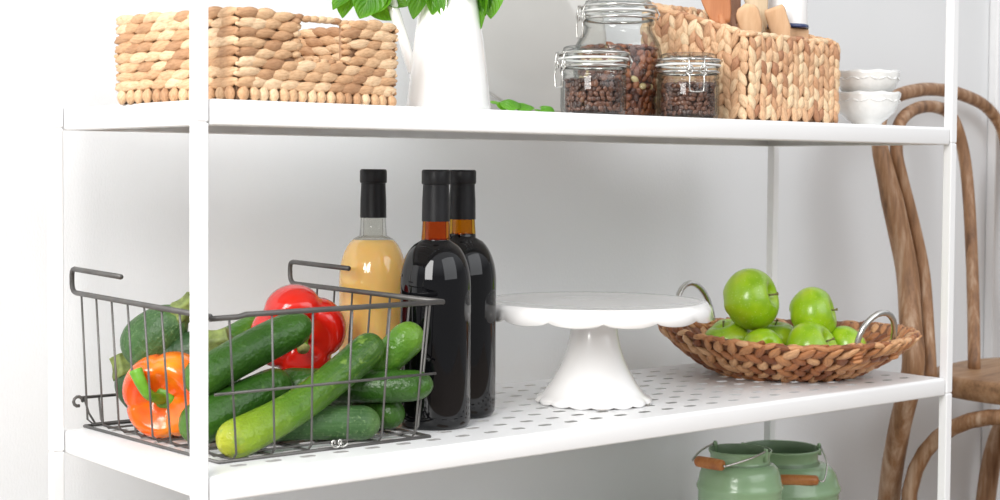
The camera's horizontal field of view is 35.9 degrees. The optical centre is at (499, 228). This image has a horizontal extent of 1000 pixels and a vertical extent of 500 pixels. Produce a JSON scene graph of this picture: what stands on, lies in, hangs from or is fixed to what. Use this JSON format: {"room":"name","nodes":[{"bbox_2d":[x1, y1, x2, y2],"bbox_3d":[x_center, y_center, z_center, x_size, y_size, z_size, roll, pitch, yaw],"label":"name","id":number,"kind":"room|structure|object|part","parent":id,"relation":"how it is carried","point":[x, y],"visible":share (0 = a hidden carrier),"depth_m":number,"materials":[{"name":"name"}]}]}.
{"room":"kitchen","nodes":[
{"label":"kitchen","id":0,"kind":"room"},
{"bbox_2d":[0,0,989,499],"bbox_3d":[-0.272,-0.657,1.969,6.000,2.650,0.120,-1,3,-39],"label":"wall","id":1,"kind":"structure","parent":0,"point":[551,216],"depth_m":2.15,"materials":[{"name":"white paint"}]},
{"bbox_2d":[981,0,999,499],"bbox_3d":[0.954,-0.393,2.897,0.098,2.070,0.020,-1,3,-39],"label":"trim","id":2,"kind":"structure","parent":1,"relation":"attached to","point":[991,349],"depth_m":2.88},
{"bbox_3d":[0.811,0.750,0.690,6.000,0.050,3.565,-1,3,-39],"label":"floor","id":3,"kind":"structure","parent":0,"visible":0},
{"bbox_2d":[47,0,958,499],"bbox_3d":[0.070,0.115,1.836,1.132,1.121,0.318,-1,3,-39],"label":"shelving unit","id":4,"kind":"object","parent":3,"relation":"on","point":[194,476],"visible":0.75,"depth_m":1.60,"materials":[{"name":"white metal"}]},
{"bbox_3d":[-0.460,0.120,1.599,0.013,1.121,0.013,-1,3,-39],"label":"post","id":5,"kind":"part","parent":4,"relation":"part of","materials":[{"name":"white metal"}]},
{"bbox_3d":[-0.266,0.130,1.363,0.013,1.121,0.013,-1,3,-39],"label":"post","id":6,"kind":"part","parent":4,"relation":"part of","materials":[{"name":"white metal"}]},
{"bbox_2d":[114,6,398,105],"bbox_3d":[-0.236,-0.163,1.516,0.179,0.088,0.220,2,3,38],"label":"woven basket","id":7,"kind":"object","parent":4,"relation":"on","point":[261,54],"visible":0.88,"depth_m":1.45,"materials":[{"name":"beige wicker"}]},
{"bbox_2d":[69,260,444,463],"bbox_3d":[-0.258,0.127,1.597,0.280,0.169,0.331,-1,3,-39],"label":"wire basket","id":8,"kind":"object","parent":4,"relation":"on","point":[412,300],"visible":0.77,"depth_m":1.53,"materials":[{"name":"metal"}]},
{"bbox_3d":[-0.344,0.189,1.700,0.264,0.033,0.009,-1,3,-37],"label":"rail","id":9,"kind":"part","parent":8,"relation":"part of","materials":[{"name":"grey metal"}]},
{"bbox_2d":[109,353,129,407],"bbox_3d":[-0.381,0.164,1.620,0.058,0.069,0.040,0,2,-5],"label":"zucchini","id":10,"kind":"object","parent":8,"relation":"in","point":[123,366],"visible":0.28,"depth_m":1.61,"materials":[{"name":"green food"}]},
{"bbox_3d":[-0.395,0.145,1.624,0.030,0.031,0.030,-1,3,-39],"label":"stem","id":11,"kind":"part","parent":10,"relation":"part of","materials":[{"name":"green food"}]},
{"bbox_3d":[-0.358,0.061,1.513,0.006,0.031,0.330,-1,3,-37],"label":"hooked rail","id":12,"kind":"part","parent":8,"relation":"part of","materials":[{"name":"grey metal"}]},
{"bbox_2d":[120,292,189,364],"bbox_3d":[-0.352,0.106,1.594,0.084,0.084,0.061,2,3,37],"label":"zucchini","id":13,"kind":"object","parent":8,"relation":"in","point":[153,317],"visible":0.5,"depth_m":1.58,"materials":[{"name":"green food"}]},
{"bbox_3d":[-0.325,0.082,1.591,0.037,0.036,0.028,1,2,10],"label":"stem","id":14,"kind":"part","parent":13,"relation":"part of","materials":[{"name":"green food"}]},
{"bbox_2d":[122,351,189,438],"bbox_3d":[-0.336,0.167,1.561,0.090,0.088,0.080,0,2,-19],"label":"pepper","id":15,"kind":"object","parent":8,"relation":"in","point":[135,392],"visible":0.66,"depth_m":1.54,"materials":[{"name":"orange food"}]},
{"bbox_3d":[-0.346,0.159,1.533,0.021,0.044,0.048,2,3,37],"label":"stem","id":16,"kind":"part","parent":15,"relation":"part of","materials":[{"name":"green food"}]},
{"bbox_2d":[162,327,232,353],"bbox_3d":[-0.320,0.128,1.593,0.090,0.054,0.041,1,2,6],"label":"zucchini","id":17,"kind":"object","parent":8,"relation":"in","point":[218,337],"visible":0.24,"depth_m":1.58,"materials":[{"name":"green food"}]},
{"bbox_3d":[-0.293,0.118,1.595,0.036,0.036,0.033,0,2,-4],"label":"stem","id":18,"kind":"part","parent":17,"relation":"part of","materials":[{"name":"green food"}]},
{"bbox_2d":[178,368,292,442],"bbox_3d":[-0.259,0.175,1.527,0.128,0.067,0.043,-2,3,-43],"label":"cucumber","id":19,"kind":"object","parent":8,"relation":"in","point":[220,408],"visible":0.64,"depth_m":1.51,"materials":[{"name":"green food"}]},
{"bbox_2d":[185,314,311,394],"bbox_3d":[-0.251,0.124,1.541,0.140,0.078,0.042,-1,3,-39],"label":"cucumber","id":20,"kind":"object","parent":8,"relation":"in","point":[251,349],"visible":0.7,"depth_m":1.53,"materials":[{"name":"green food"}]},
{"bbox_2d":[251,284,345,369],"bbox_3d":[-0.219,0.111,1.671,0.103,0.104,0.078,-1,2,-24],"label":"pepper","id":21,"kind":"object","parent":8,"relation":"in","point":[329,327],"visible":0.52,"depth_m":1.65,"materials":[{"name":"red food"}]},
{"bbox_2d":[216,333,384,457],"bbox_3d":[-0.193,0.161,1.511,0.188,0.110,0.039,-1,3,-39],"label":"cucumber","id":22,"kind":"object","parent":8,"relation":"in","point":[254,428],"visible":0.96,"depth_m":1.50,"materials":[{"name":"green food"}]},
{"bbox_3d":[-0.159,0.077,1.469,0.266,0.007,0.005,-1,3,-40],"label":"rail","id":23,"kind":"part","parent":8,"relation":"part of","materials":[{"name":"grey metal"}]},
{"bbox_2d":[276,405,379,440],"bbox_3d":[-0.180,0.195,1.541,0.122,0.036,0.035,0,2,-13],"label":"cucumber","id":24,"kind":"object","parent":8,"relation":"in","point":[330,423],"visible":0.61,"depth_m":1.53,"materials":[{"name":"green food"}]},
{"bbox_2d":[283,368,432,402],"bbox_3d":[-0.151,0.162,1.581,0.167,0.037,0.038,1,2,10],"label":"cucumber","id":25,"kind":"object","parent":8,"relation":"in","point":[399,389],"visible":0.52,"depth_m":1.56,"materials":[{"name":"green food"}]},
{"bbox_2d":[328,402,404,428],"bbox_3d":[-0.155,0.189,1.636,0.144,0.035,0.039,2,3,39],"label":"cucumber","id":26,"kind":"object","parent":8,"relation":"in","point":[394,414],"visible":0.26,"depth_m":1.59,"materials":[{"name":"green food"}]},
{"bbox_3d":[-0.151,0.056,1.675,0.006,0.031,0.308,-1,3,-38],"label":"hooked rail","id":27,"kind":"part","parent":8,"relation":"part of","materials":[{"name":"grey metal"}]},
{"bbox_2d":[330,321,422,405],"bbox_3d":[-0.131,0.141,1.596,0.107,0.091,0.038,1,2,8],"label":"cucumber","id":28,"kind":"object","parent":8,"relation":"in","point":[405,339],"visible":0.34,"depth_m":1.58,"materials":[{"name":"green food"}]},
{"bbox_3d":[-0.309,0.184,1.663,0.105,0.040,0.045,-1,3,-39],"label":"cucumber","id":29,"kind":"object","parent":8,"relation":"in","visible":0},
{"bbox_2d":[226,317,254,336],"bbox_3d":[-0.287,0.119,1.675,0.097,0.055,0.035,-1,3,-39],"label":"cucumber","id":30,"kind":"object","parent":29,"relation":"on","point":[241,325],"visible":0.06,"depth_m":1.67,"materials":[{"name":"green food"}]},
{"bbox_2d":[339,169,403,351],"bbox_3d":[-0.145,0.069,1.761,0.077,0.273,0.077,-1,3,-39],"label":"wine bottle","id":31,"kind":"object","parent":4,"relation":"on","point":[375,264],"visible":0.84,"depth_m":1.73,"materials":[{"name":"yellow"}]},
{"bbox_2d":[399,170,470,429],"bbox_3d":[-0.069,0.073,1.651,0.077,0.273,0.077,-1,3,-39],"label":"wine bottle","id":32,"kind":"object","parent":4,"relation":"on","point":[435,266],"visible":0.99,"depth_m":1.62,"materials":[{"name":"black glass"}]},
{"bbox_2d":[387,0,490,109],"bbox_3d":[-0.062,-0.219,1.637,0.109,0.188,0.090,-1,3,-34],"label":"jug","id":33,"kind":"object","parent":4,"relation":"on","point":[446,65],"visible":0.82,"depth_m":1.61,"materials":[{"name":"white ceramic"}]},
{"bbox_3d":[-0.106,-0.232,1.642,0.045,0.133,0.016,0,2,0],"label":"handle","id":34,"kind":"part","parent":33,"relation":"part of","materials":[{"name":"white ceramic"}]},
{"bbox_2d":[332,0,502,27],"bbox_3d":[-0.084,-0.282,1.639,0.186,0.286,0.107,0,2,-12],"label":"bunch","id":35,"kind":"object","parent":33,"relation":"in","point":[378,9],"visible":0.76,"depth_m":1.63,"materials":[{"name":"green plant"}]},
{"bbox_2d":[449,170,495,417],"bbox_3d":[-0.043,0.071,1.726,0.077,0.273,0.077,-1,3,-39],"label":"wine bottle","id":36,"kind":"object","parent":4,"relation":"on","point":[479,258],"visible":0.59,"depth_m":1.70,"materials":[{"name":"black glass"}]},
{"bbox_2d":[490,99,533,110],"bbox_3d":[0.013,-0.127,1.597,0.046,0.014,0.024,0,2,-1],"label":"basil leaf","id":37,"kind":"object","parent":4,"relation":"on","point":[508,104],"visible":0.99,"depth_m":1.59,"materials":[{"name":"green plant"}]},
{"bbox_2d":[482,0,605,112],"bbox_3d":[0.027,-0.285,2.017,0.293,0.277,0.099,-1,3,-37],"label":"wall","id":38,"kind":"structure","parent":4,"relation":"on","point":[522,40],"depth_m":2.02,"materials":[{"name":"white paint"}]},
{"bbox_2d":[534,106,554,111],"bbox_3d":[0.046,-0.124,1.634,0.029,0.013,0.014,-1,3,-39],"label":"basil leaf","id":39,"kind":"object","parent":4,"relation":"on","point":[543,108],"visible":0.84,"depth_m":1.63,"materials":[{"name":"green plant"}]},
{"bbox_2d":[554,44,632,114],"bbox_3d":[0.104,-0.164,1.717,0.082,0.076,0.082,1,2,13],"label":"jar","id":40,"kind":"object","parent":4,"relation":"on","point":[565,57],"visible":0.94,"depth_m":1.70,"materials":[{"name":"clear glass"}]},
{"bbox_2d":[564,76,621,112],"bbox_3d":[0.104,-0.148,1.717,0.066,0.041,0.065,-1,3,-39],"label":"coffee beans","id":41,"kind":"object","parent":40,"relation":"in","point":[586,94],"visible":1,"depth_m":1.69,"materials":[{"name":"brown food"}]},
{"bbox_3d":[0.104,-0.157,1.717,0.076,0.061,0.076,-1,2,-26],"label":"glass","id":42,"kind":"part","parent":40,"relation":"part of","materials":[{"name":"clear glass"}]},
{"bbox_3d":[0.104,-0.196,1.715,0.078,0.013,0.078,-1,2,-26],"label":"glass lid","id":43,"kind":"part","parent":40,"relation":"part of","materials":[{"name":"clear glass"}]},
{"bbox_2d":[496,292,713,410],"bbox_3d":[0.111,0.145,1.829,0.280,0.120,0.282,-1,3,-39],"label":"cake stand","id":44,"kind":"object","parent":4,"relation":"on","point":[593,372],"visible":0.98,"depth_m":1.79,"materials":[{"name":"white ceramic"}]},
{"bbox_3d":[0.112,0.095,1.827,0.280,0.020,0.282,-1,3,-39],"label":"plate","id":45,"kind":"part","parent":44,"relation":"part of","materials":[{"name":"white ceramic"}]},
{"bbox_2d":[573,0,661,115],"bbox_3d":[0.141,-0.202,1.853,0.106,0.142,0.106,0,2,-20],"label":"jar","id":46,"kind":"object","parent":4,"relation":"on","point":[652,11],"visible":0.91,"depth_m":1.84,"materials":[{"name":"clear glass"}]},
{"bbox_2d":[577,41,657,115],"bbox_3d":[0.141,-0.176,1.854,0.097,0.089,0.096,-1,3,-39],"label":"nuts","id":47,"kind":"object","parent":46,"relation":"in","point":[639,86],"visible":0.56,"depth_m":1.81,"materials":[{"name":"brown food"}]},
{"bbox_3d":[0.142,-0.267,1.851,0.090,0.013,0.090,0,2,-20],"label":"glass lid","id":48,"kind":"part","parent":46,"relation":"part of","materials":[{"name":"clear glass"}]},
{"bbox_2d":[654,52,722,117],"bbox_3d":[0.221,-0.167,1.814,0.080,0.076,0.080,2,3,39],"label":"jar","id":49,"kind":"object","parent":4,"relation":"on","point":[712,62],"visible":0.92,"depth_m":1.79,"materials":[{"name":"clear glass"}]},
{"bbox_2d":[660,81,715,116],"bbox_3d":[0.221,-0.151,1.814,0.065,0.042,0.064,-1,3,-31],"label":"coffee beans","id":50,"kind":"object","parent":49,"relation":"in","point":[677,100],"visible":0.95,"depth_m":1.79,"materials":[{"name":"brown food"}]},
{"bbox_3d":[0.221,-0.199,1.813,0.076,0.013,0.076,0,2,-6],"label":"glass lid","id":51,"kind":"part","parent":49,"relation":"part of","materials":[{"name":"clear glass"}]},
{"bbox_2d":[692,441,782,499],"bbox_3d":[0.308,0.409,2.033,0.131,0.250,0.113,-1,3,-39],"label":"milk can","id":52,"kind":"object","parent":4,"relation":"on","point":[732,471],"visible":1,"depth_m":2.00,"materials":[{"name":"green metal"}]},
{"bbox_2d":[640,2,840,122],"bbox_3d":[0.305,-0.208,1.965,0.197,0.158,0.178,-2,3,-43],"label":"woven basket","id":53,"kind":"object","parent":4,"relation":"on","point":[764,76],"visible":0.73,"depth_m":1.89,"materials":[{"name":"beige wicker"}]},
{"bbox_2d":[701,0,730,23],"bbox_3d":[0.275,-0.237,1.897,0.071,0.198,0.012,0,2,-22],"label":"wooden spoon","id":54,"kind":"object","parent":53,"relation":"in","point":[719,11],"visible":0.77,"depth_m":1.89,"materials":[{"name":"brown wood"}]},
{"bbox_3d":[0.286,-0.201,1.904,0.045,0.126,0.010,-1,2,-26],"label":"handle","id":55,"kind":"part","parent":54,"relation":"part of","materials":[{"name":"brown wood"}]},
{"bbox_2d":[727,0,740,26],"bbox_3d":[0.298,-0.239,1.955,0.012,0.197,0.045,-1,3,-39],"label":"wooden spoon","id":56,"kind":"object","parent":53,"relation":"in","point":[735,4],"visible":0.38,"depth_m":1.95,"materials":[{"name":"brown wood"}]},
{"bbox_3d":[0.302,-0.205,1.951,0.031,0.130,0.010,3,3,45],"label":"handle","id":57,"kind":"part","parent":56,"relation":"part of","materials":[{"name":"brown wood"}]},
{"bbox_2d":[736,4,761,31],"bbox_3d":[0.320,-0.206,1.901,0.064,0.138,0.015,-1,2,-29],"label":"wooden paddle","id":58,"kind":"object","parent":53,"relation":"in","point":[748,16],"visible":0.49,"depth_m":1.89,"materials":[{"name":"brown wood"}]},
{"bbox_2d":[744,0,767,32],"bbox_3d":[0.326,-0.242,1.945,0.060,0.205,0.010,0,2,-21],"label":"wooden spatula","id":59,"kind":"object","parent":53,"relation":"in","point":[762,5],"visible":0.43,"depth_m":1.94,"materials":[{"name":"brown wood"}]},
{"bbox_2d":[765,4,790,36],"bbox_3d":[0.363,-0.210,1.941,0.068,0.142,0.010,-1,2,-24],"label":"wooden spatula","id":60,"kind":"object","parent":53,"relation":"in","point":[777,19],"visible":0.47,"depth_m":1.93,"materials":[{"name":"brown wood"}]},
{"bbox_2d":[766,27,808,37],"bbox_3d":[0.369,-0.199,1.994,0.041,0.118,0.041,-1,3,-39],"label":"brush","id":61,"kind":"object","parent":53,"relation":"in","point":[795,32],"visible":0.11,"depth_m":1.98,"materials":[{"name":"brown wood"}]},
{"bbox_2d":[767,0,808,28],"bbox_3d":[0.370,-0.289,1.990,0.057,0.063,0.057,-1,3,-39],"label":"enamel mug","id":62,"kind":"object","parent":61,"relation":"on","point":[796,10],"visible":0.45,"depth_m":1.97,"materials":[{"name":"white ceramic"}]},
{"bbox_3d":[0.406,0.099,2.309,0.013,1.121,0.013,-1,3,-39],"label":"post","id":63,"kind":"part","parent":4,"relation":"part of","materials":[{"name":"white metal"}]},
{"bbox_2d":[657,280,921,382],"bbox_3d":[0.389,0.139,2.100,0.352,0.120,0.353,0,2,-23],"label":"fruit basket","id":64,"kind":"object","parent":4,"relation":"on","point":[760,361],"visible":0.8,"depth_m":1.98,"materials":[{"name":"wicker"}]},
{"bbox_3d":[0.275,0.113,2.203,0.082,0.078,0.018,-1,3,-39],"label":"handle","id":65,"kind":"part","parent":64,"relation":"part of","materials":[{"name":"metal"}]},
{"bbox_2d":[705,321,749,339],"bbox_3d":[0.311,0.155,2.113,0.067,0.059,0.066,2,3,35],"label":"apple","id":66,"kind":"object","parent":64,"relation":"in","point":[728,329],"visible":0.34,"depth_m":2.09,"materials":[{"name":"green food"}]},
{"bbox_2d":[713,319,751,331],"bbox_3d":[0.330,0.153,2.181,0.068,0.059,0.068,0,2,-11],"label":"apple","id":67,"kind":"object","parent":64,"relation":"in","point":[725,320],"visible":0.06,"depth_m":2.18,"materials":[{"name":"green food"}]},
{"bbox_2d":[723,268,778,329],"bbox_3d":[0.341,0.095,2.090,0.078,0.084,0.080,0,2,-12],"label":"apple","id":68,"kind":"object","parent":64,"relation":"in","point":[751,300],"visible":0.99,"depth_m":2.06,"materials":[{"name":"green food"}]},
{"bbox_2d":[743,328,782,343],"bbox_3d":[0.349,0.160,2.051,0.057,0.055,0.050,0,2,-16],"label":"apple","id":69,"kind":"object","parent":64,"relation":"in","point":[769,336],"visible":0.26,"depth_m":2.04,"materials":[{"name":"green food"}]},
{"bbox_2d":[752,319,793,344],"bbox_3d":[0.380,0.154,2.135,0.068,0.059,0.068,0,2,-11],"label":"apple","id":70,"kind":"object","parent":64,"relation":"in","point":[782,329],"visible":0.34,"depth_m":2.11,"materials":[{"name":"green food"}]},
{"bbox_3d":[0.389,0.160,2.101,0.344,0.064,0.344,-1,3,-39],"label":"frame","id":71,"kind":"part","parent":64,"relation":"part of","materials":[{"name":"brown wicker"}]},
{"bbox_2d":[787,321,837,345],"bbox_3d":[0.416,0.159,2.053,0.070,0.072,0.071,0,2,-9],"label":"apple","id":72,"kind":"object","parent":64,"relation":"in","point":[805,333],"visible":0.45,"depth_m":2.03,"materials":[{"name":"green food"}]},
{"bbox_2d":[789,287,837,332],"bbox_3d":[0.425,0.115,2.094,0.067,0.073,0.070,0,2,-13],"label":"apple","id":73,"kind":"object","parent":64,"relation":"in","point":[811,304],"visible":0.84,"depth_m":2.07,"materials":[{"name":"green food"}]},
{"bbox_2d":[831,326,865,344],"bbox_3d":[0.467,0.160,2.087,0.055,0.057,0.060,0,2,-17],"label":"apple","id":74,"kind":"object","parent":64,"relation":"in","point":[843,335],"visible":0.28,"depth_m":2.07,"materials":[{"name":"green food"}]},
{"bbox_3d":[0.482,0.134,1.965,0.082,0.062,0.018,-1,3,-39],"label":"handle","id":75,"kind":"part","parent":64,"relation":"part of","materials":[{"name":"metal"}]},
{"bbox_2d":[742,440,840,499],"bbox_3d":[0.404,0.417,2.219,0.171,0.221,0.174,-1,3,-39],"label":"milk can","id":76,"kind":"object","parent":4,"relation":"on","point":[803,476],"visible":0.48,"depth_m":2.16,"materials":[{"name":"green metal"}]},
{"bbox_2d":[839,91,900,124],"bbox_3d":[0.491,-0.159,2.067,0.088,0.046,0.088,-1,3,-39],"label":"bowl","id":77,"kind":"object","parent":4,"relation":"on","point":[858,107],"visible":0.83,"depth_m":2.04,"materials":[{"name":"white ceramic"}]},
{"bbox_2d":[839,69,900,91],"bbox_3d":[0.491,-0.189,2.066,0.085,0.044,0.085,-1,3,-39],"label":"bowl","id":78,"kind":"object","parent":77,"relation":"on","point":[853,80],"visible":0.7,"depth_m":2.03,"materials":[{"name":"white ceramic"}]},
{"bbox_3d":[0.600,0.109,2.073,0.013,1.121,0.013,-1,3,-39],"label":"post","id":79,"kind":"part","parent":4,"relation":"part of","materials":[{"name":"white metal"}]},
{"bbox_2d":[872,83,999,499],"bbox_3d":[0.922,0.205,2.548,0.462,0.900,0.546,2,3,41],"label":"bentwood chair","id":80,"kind":"object","parent":3,"relation":"on","point":[976,379],"visible":0.82,"depth_m":2.48,"materials":[{"name":"brown wood"}]},
{"bbox_3d":[0.930,0.253,2.519,0.410,0.035,0.414,2,3,41],"label":"seat","id":81,"kind":"part","parent":80,"relation":"part of","materials":[{"name":"brown wood"}]}
]}

